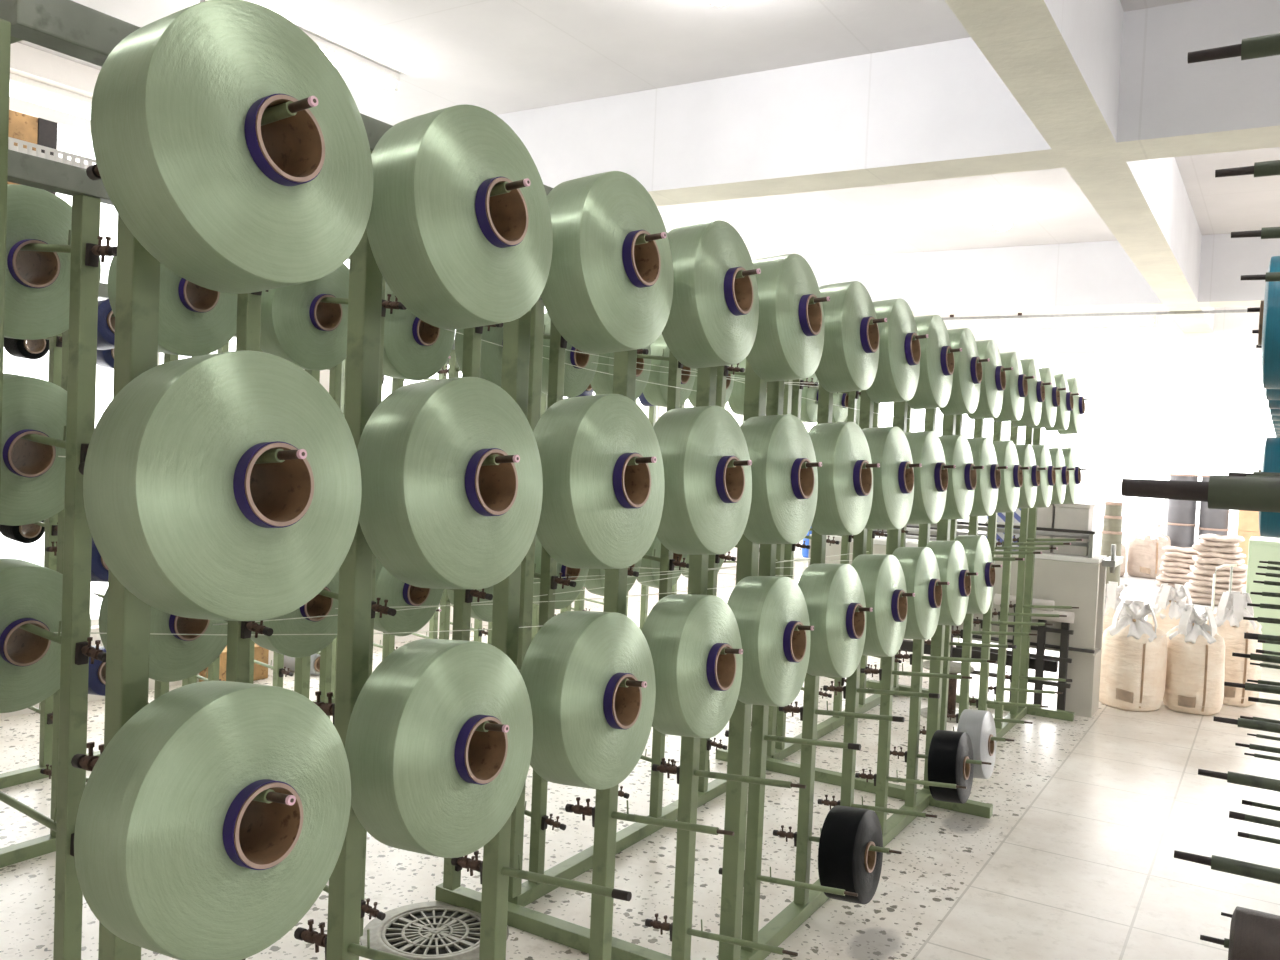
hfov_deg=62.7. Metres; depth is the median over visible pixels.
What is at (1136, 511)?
ground
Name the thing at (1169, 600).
bag
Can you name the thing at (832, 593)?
package
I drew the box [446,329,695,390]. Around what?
thread
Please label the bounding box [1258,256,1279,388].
package
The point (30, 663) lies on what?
package
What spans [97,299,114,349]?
package
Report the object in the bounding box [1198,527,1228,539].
drum
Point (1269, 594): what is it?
frame
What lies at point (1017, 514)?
bale
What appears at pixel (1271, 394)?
package
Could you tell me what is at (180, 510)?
package
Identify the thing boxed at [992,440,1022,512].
package
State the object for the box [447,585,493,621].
package
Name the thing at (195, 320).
package
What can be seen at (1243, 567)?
sack
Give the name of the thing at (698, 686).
package
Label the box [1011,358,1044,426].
package
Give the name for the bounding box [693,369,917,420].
thread
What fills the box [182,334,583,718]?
frame
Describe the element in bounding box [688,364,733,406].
package
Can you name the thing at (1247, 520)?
carton
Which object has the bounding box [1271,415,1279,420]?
package
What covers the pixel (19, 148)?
cable tray
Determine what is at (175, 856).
package
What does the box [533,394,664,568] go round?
package
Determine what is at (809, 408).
package
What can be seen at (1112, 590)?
bag
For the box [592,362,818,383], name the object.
thread
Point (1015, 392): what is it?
package
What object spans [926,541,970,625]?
package
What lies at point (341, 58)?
tube light
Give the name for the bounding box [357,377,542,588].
package
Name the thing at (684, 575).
thread
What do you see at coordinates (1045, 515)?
carton
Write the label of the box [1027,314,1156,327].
tube light
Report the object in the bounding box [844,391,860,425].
package
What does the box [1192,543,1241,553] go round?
sack
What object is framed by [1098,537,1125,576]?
bag
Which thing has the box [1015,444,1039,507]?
spool
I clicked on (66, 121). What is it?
window
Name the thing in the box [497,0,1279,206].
beam
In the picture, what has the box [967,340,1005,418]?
package
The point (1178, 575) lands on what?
sack
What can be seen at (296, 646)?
package
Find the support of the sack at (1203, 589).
on the sack at (1192, 593)
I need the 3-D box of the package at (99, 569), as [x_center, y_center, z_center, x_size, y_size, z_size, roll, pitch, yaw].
[-1.931,0.280,3.775,0.158,0.181,0.174,4,2,32]
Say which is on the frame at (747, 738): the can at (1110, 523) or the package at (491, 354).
the package at (491, 354)
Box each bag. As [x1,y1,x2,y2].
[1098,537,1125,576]
[1099,600,1166,711]
[1103,581,1129,632]
[1127,522,1170,578]
[1146,583,1192,633]
[1163,604,1224,715]
[1206,591,1261,706]
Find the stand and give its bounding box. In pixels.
[793,555,807,580]
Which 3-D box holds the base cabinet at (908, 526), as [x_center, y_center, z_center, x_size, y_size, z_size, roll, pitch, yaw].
[2.508,0.838,9.723,0.760,1.100,0.415,4,2,31]
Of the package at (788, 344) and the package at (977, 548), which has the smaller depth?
the package at (788, 344)
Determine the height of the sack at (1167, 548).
0.055 m
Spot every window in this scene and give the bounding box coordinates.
[9,73,159,625]
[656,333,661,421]
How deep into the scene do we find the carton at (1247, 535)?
14.91 m
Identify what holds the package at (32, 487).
on the frame at (68, 27)
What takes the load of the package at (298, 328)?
on the frame at (68, 27)
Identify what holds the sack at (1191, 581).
on the sack at (1203, 589)
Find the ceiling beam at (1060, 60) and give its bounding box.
[945,0,1123,148]
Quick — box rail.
[942,309,1255,319]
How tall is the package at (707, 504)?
0.340 m
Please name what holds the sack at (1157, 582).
on the ground
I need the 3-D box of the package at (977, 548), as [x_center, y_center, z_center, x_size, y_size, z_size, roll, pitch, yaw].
[1.430,0.407,4.527,0.184,0.343,0.337,4,2,31]
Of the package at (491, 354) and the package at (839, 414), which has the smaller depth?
the package at (491, 354)
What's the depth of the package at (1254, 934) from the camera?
1.91 m
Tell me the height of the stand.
0.720 m
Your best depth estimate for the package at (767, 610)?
2.65 m
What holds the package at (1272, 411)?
on the frame at (1259, 657)
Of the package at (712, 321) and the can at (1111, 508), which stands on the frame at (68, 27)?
the package at (712, 321)
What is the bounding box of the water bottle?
[801,527,811,557]
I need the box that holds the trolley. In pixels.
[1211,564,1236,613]
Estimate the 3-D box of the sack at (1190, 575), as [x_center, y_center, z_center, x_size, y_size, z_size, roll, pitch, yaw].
[6.901,1.163,12.554,0.644,0.072,0.664,4,2,33]
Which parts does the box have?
lid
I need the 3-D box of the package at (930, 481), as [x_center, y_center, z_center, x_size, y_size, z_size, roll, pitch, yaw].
[1.017,-0.008,3.811,0.195,0.339,0.345,4,3,44]
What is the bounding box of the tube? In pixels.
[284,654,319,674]
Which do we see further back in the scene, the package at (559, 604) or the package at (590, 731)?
the package at (559, 604)
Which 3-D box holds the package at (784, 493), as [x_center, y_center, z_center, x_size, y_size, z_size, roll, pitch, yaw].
[0.351,-0.001,2.728,0.195,0.340,0.346,4,3,44]
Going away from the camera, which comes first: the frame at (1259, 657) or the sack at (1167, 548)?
the frame at (1259, 657)
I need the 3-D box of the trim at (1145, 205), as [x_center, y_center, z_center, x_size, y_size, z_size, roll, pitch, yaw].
[3.360,-1.765,6.885,0.265,0.559,4.670,4,2,31]
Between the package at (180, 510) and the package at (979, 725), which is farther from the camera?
the package at (979, 725)
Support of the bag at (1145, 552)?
on the ground
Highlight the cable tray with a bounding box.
[8,137,96,168]
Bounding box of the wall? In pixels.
[0,42,742,718]
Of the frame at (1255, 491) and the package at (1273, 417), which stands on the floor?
the frame at (1255, 491)
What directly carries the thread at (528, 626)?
attached to the package at (30, 663)
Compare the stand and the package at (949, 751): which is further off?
the stand
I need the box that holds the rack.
[956,594,1073,710]
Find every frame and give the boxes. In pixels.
[0,0,829,959]
[0,283,262,867]
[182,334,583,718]
[435,296,1012,959]
[450,394,736,641]
[715,376,1090,818]
[1121,33,1279,947]
[1221,307,1279,917]
[1242,561,1279,810]
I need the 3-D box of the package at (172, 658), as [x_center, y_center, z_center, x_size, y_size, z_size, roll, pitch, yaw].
[-1.216,0.347,2.726,0.184,0.340,0.334,4,2,31]
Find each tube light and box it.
[199,0,399,92]
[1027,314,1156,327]
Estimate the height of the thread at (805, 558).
0.032 m
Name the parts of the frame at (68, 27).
post, cross rail, post, post, rail, post, rail, post, post, post, post, post, post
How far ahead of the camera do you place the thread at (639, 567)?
4.87 m
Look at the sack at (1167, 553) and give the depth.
13.94 m
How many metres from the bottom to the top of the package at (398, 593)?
0.325 m
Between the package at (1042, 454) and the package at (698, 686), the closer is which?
the package at (698, 686)
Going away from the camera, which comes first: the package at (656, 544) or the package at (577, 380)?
the package at (577, 380)
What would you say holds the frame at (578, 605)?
on the floor
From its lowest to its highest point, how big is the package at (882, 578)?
0.340 m
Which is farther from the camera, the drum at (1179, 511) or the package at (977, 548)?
the drum at (1179, 511)
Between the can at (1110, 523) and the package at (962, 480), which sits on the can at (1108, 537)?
the can at (1110, 523)
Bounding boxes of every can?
[1101,530,1122,557]
[1103,515,1122,531]
[1105,502,1122,515]
[1106,564,1120,585]
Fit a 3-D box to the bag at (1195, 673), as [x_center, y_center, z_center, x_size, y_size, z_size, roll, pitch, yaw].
[3.684,1.184,6.978,0.352,0.691,0.373,3,2,15]
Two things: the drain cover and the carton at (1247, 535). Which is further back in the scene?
the carton at (1247, 535)
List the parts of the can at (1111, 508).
lid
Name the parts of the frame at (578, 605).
post, post, post, post, post, post, post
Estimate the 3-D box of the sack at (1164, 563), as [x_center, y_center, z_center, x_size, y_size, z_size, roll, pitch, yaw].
[7.357,1.129,14.169,0.565,0.071,0.663,3,2,28]
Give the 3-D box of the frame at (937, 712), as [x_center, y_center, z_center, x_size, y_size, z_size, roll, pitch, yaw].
[1.577,0.410,5.970,1.509,2.122,2.205,4,2,31]
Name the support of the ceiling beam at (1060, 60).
attached to the ceiling
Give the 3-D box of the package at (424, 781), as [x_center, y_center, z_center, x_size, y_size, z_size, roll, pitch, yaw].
[-0.314,0.425,1.688,0.184,0.340,0.334,4,2,31]
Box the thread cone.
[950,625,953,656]
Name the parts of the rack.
leg, leg, leg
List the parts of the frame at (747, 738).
post, post, rail, post, post, post, post, post, rail, post, post, post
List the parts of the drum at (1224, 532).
lid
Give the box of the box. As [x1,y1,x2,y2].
[199,643,268,681]
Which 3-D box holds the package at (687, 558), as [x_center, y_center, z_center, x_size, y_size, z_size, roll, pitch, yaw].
[0.312,0.331,5.213,0.184,0.340,0.334,4,2,31]
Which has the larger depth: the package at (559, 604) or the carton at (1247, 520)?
the carton at (1247, 520)
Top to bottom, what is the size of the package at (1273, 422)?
0.287 m
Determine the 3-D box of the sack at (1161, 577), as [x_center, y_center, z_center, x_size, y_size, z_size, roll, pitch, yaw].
[7.351,1.332,14.151,0.670,0.077,0.652,4,2,33]
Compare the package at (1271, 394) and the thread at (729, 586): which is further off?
the thread at (729, 586)
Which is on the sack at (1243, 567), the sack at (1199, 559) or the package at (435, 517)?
the sack at (1199, 559)
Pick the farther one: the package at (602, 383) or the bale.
the bale
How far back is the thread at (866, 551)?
4.34 m
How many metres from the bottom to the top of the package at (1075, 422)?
0.344 m
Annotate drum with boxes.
[1166,522,1195,546]
[1167,473,1198,523]
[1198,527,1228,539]
[1199,475,1228,528]
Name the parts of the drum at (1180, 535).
lid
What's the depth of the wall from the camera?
5.80 m
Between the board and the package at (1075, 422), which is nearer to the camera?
the board
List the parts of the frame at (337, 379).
post, post, post, post, post, post, post, post, post, post, post, post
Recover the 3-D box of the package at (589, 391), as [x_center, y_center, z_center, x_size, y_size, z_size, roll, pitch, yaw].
[-0.367,-0.573,6.234,0.158,0.182,0.173,4,2,31]
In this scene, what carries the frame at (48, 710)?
on the floor
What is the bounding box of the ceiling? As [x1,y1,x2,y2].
[18,0,1279,260]
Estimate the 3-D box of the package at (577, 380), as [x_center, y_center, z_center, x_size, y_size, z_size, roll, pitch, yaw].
[-0.299,-0.498,4.132,0.184,0.343,0.337,4,2,31]
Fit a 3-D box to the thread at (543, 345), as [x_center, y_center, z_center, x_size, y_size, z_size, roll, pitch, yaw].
[0.327,-0.479,4.661,0.002,0.027,2.302,4,2,39]
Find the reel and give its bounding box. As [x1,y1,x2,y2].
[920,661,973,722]
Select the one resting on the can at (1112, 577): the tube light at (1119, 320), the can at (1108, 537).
the can at (1108, 537)
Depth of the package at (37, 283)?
2.33 m
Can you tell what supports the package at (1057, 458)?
on the frame at (937, 712)
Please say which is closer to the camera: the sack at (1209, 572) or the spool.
the spool
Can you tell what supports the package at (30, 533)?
on the frame at (48, 710)
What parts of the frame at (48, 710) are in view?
rail, rail, post, post, rail, post, post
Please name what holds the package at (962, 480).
on the frame at (747, 738)
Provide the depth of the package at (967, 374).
4.06 m
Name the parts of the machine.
panel, plate, leg panel, panel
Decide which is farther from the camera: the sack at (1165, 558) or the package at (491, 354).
the sack at (1165, 558)
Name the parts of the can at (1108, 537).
lid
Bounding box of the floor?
[0,578,1279,959]
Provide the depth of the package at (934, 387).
3.71 m
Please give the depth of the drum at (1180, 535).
15.27 m
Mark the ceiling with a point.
(497, 57)
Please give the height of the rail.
0.584 m
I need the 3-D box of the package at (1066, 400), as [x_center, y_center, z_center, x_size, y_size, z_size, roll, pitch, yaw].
[2.347,-0.439,5.933,0.184,0.324,0.320,4,2,33]
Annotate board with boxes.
[7,110,57,194]
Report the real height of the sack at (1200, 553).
0.072 m
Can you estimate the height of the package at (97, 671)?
0.182 m
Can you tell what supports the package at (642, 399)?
on the frame at (578, 605)
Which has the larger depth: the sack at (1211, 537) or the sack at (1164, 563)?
the sack at (1164, 563)
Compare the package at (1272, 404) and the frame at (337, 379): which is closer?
the package at (1272, 404)
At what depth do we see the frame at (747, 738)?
3.58 m
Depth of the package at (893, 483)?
3.37 m
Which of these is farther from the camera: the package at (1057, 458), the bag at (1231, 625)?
the bag at (1231, 625)
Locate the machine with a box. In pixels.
[808,519,1123,717]
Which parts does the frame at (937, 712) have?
post, post, rail, post, post, post, post, post, post, post, post, post, rail, post, post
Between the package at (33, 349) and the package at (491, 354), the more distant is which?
the package at (33, 349)
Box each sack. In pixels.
[1155,580,1184,587]
[1156,574,1189,582]
[1159,565,1191,573]
[1161,555,1194,563]
[1161,560,1193,567]
[1162,546,1196,553]
[1162,571,1191,578]
[1165,551,1197,557]
[1184,582,1245,594]
[1185,597,1244,608]
[1187,572,1246,583]
[1189,579,1243,588]
[1189,590,1221,599]
[1190,565,1246,577]
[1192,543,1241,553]
[1192,555,1244,565]
[1194,562,1246,570]
[1197,551,1246,558]
[1198,539,1238,546]
[1199,534,1244,542]
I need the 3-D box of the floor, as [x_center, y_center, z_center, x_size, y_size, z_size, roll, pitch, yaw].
[1.793,1.641,4.191,10.850,0.200,15.900,4,2,31]
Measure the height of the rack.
0.735 m
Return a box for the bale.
[985,508,1020,550]
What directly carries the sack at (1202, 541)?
on the sack at (1198, 547)
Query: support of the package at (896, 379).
on the frame at (747, 738)
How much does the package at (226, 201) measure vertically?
0.344 m
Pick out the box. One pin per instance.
(261, 654)
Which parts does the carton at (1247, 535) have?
lid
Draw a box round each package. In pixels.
[0,373,66,525]
[0,520,44,543]
[0,558,90,712]
[4,184,100,339]
[4,337,48,359]
[74,681,350,959]
[83,350,361,620]
[88,646,105,695]
[91,0,372,293]
[91,538,108,581]
[96,349,113,368]
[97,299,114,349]
[99,588,227,681]
[107,256,237,355]
[251,570,338,657]
[260,263,348,369]
[345,639,532,857]
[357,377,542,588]
[366,104,552,329]
[374,558,442,635]
[383,283,454,380]
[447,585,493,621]
[455,323,503,386]
[520,611,655,789]
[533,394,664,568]
[533,534,588,608]
[541,171,673,353]
[541,312,598,396]
[567,384,593,397]
[584,558,641,595]
[590,345,650,399]
[637,536,686,588]
[639,392,653,406]
[642,594,742,737]
[643,334,695,406]
[653,406,751,554]
[662,220,758,367]
[682,553,725,577]
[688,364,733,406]
[727,576,809,706]
[728,358,766,414]
[740,414,817,543]
[747,254,823,381]
[798,563,865,677]
[800,373,818,422]
[808,422,872,534]
[815,281,878,392]
[818,805,882,903]
[832,393,848,422]
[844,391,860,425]
[851,554,907,656]
[862,426,913,529]
[866,298,920,402]
[892,547,941,639]
[904,431,947,523]
[906,315,953,409]
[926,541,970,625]
[928,730,973,803]
[938,435,976,519]
[939,328,981,414]
[954,535,994,613]
[957,709,995,778]
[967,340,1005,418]
[967,437,1000,515]
[992,352,1027,421]
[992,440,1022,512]
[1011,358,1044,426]
[1030,367,1059,427]
[1031,445,1055,507]
[1045,373,1073,430]
[1048,448,1068,503]
[1057,377,1084,434]
[1061,447,1080,503]
[1228,906,1279,959]
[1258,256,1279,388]
[1258,437,1279,537]
[1265,389,1279,399]
[1267,400,1279,408]
[1269,409,1279,415]
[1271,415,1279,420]
[1272,421,1279,425]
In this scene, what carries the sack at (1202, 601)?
on the ground
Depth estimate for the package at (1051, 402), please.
5.50 m
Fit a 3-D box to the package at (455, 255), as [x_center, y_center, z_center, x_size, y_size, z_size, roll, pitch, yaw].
[-0.278,-0.410,1.661,0.195,0.339,0.345,4,3,44]
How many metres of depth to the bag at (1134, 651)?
6.87 m
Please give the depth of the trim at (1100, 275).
9.48 m
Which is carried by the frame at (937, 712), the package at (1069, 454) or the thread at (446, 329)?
the package at (1069, 454)
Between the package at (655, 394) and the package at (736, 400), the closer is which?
the package at (655, 394)
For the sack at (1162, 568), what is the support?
on the sack at (1178, 575)
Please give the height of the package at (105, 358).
0.182 m
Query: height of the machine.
1.180 m
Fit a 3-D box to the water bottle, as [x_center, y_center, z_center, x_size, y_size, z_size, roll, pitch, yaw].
[1.463,0.471,8.845,0.190,0.360,0.190,4,2,31]
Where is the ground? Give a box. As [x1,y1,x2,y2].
[798,494,1270,622]
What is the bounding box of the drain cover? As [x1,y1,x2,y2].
[360,901,508,959]
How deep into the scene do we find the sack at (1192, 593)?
12.41 m
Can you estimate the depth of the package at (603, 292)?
1.92 m
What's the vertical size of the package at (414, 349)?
0.340 m
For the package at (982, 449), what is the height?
0.343 m
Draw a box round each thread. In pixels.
[54,626,539,634]
[212,575,687,624]
[335,586,734,608]
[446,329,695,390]
[534,551,868,578]
[535,558,808,582]
[543,345,816,386]
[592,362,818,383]
[628,566,807,568]
[639,567,800,575]
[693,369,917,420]
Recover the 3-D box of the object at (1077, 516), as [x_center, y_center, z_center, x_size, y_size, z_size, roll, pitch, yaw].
[2.838,0.319,6.873,0.219,0.332,0.216,4,2,31]
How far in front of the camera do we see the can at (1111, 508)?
10.87 m
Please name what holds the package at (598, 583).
on the frame at (747, 738)
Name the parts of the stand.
leg, leg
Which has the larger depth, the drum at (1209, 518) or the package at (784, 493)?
the drum at (1209, 518)
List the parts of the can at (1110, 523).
lid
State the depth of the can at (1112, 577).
10.87 m
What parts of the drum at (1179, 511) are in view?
lid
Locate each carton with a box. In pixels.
[1035,504,1054,552]
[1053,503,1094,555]
[1237,531,1260,583]
[1238,510,1259,531]
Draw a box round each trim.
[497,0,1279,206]
[805,234,1279,315]
[1066,157,1201,302]
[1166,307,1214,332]
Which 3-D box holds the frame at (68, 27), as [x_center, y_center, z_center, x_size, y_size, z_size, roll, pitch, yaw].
[-0.624,0.434,2.388,1.509,2.122,2.178,4,2,31]
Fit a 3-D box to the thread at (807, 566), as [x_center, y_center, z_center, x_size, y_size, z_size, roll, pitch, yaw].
[0.458,0.388,4.802,1.888,0.079,0.002,1,3,-44]

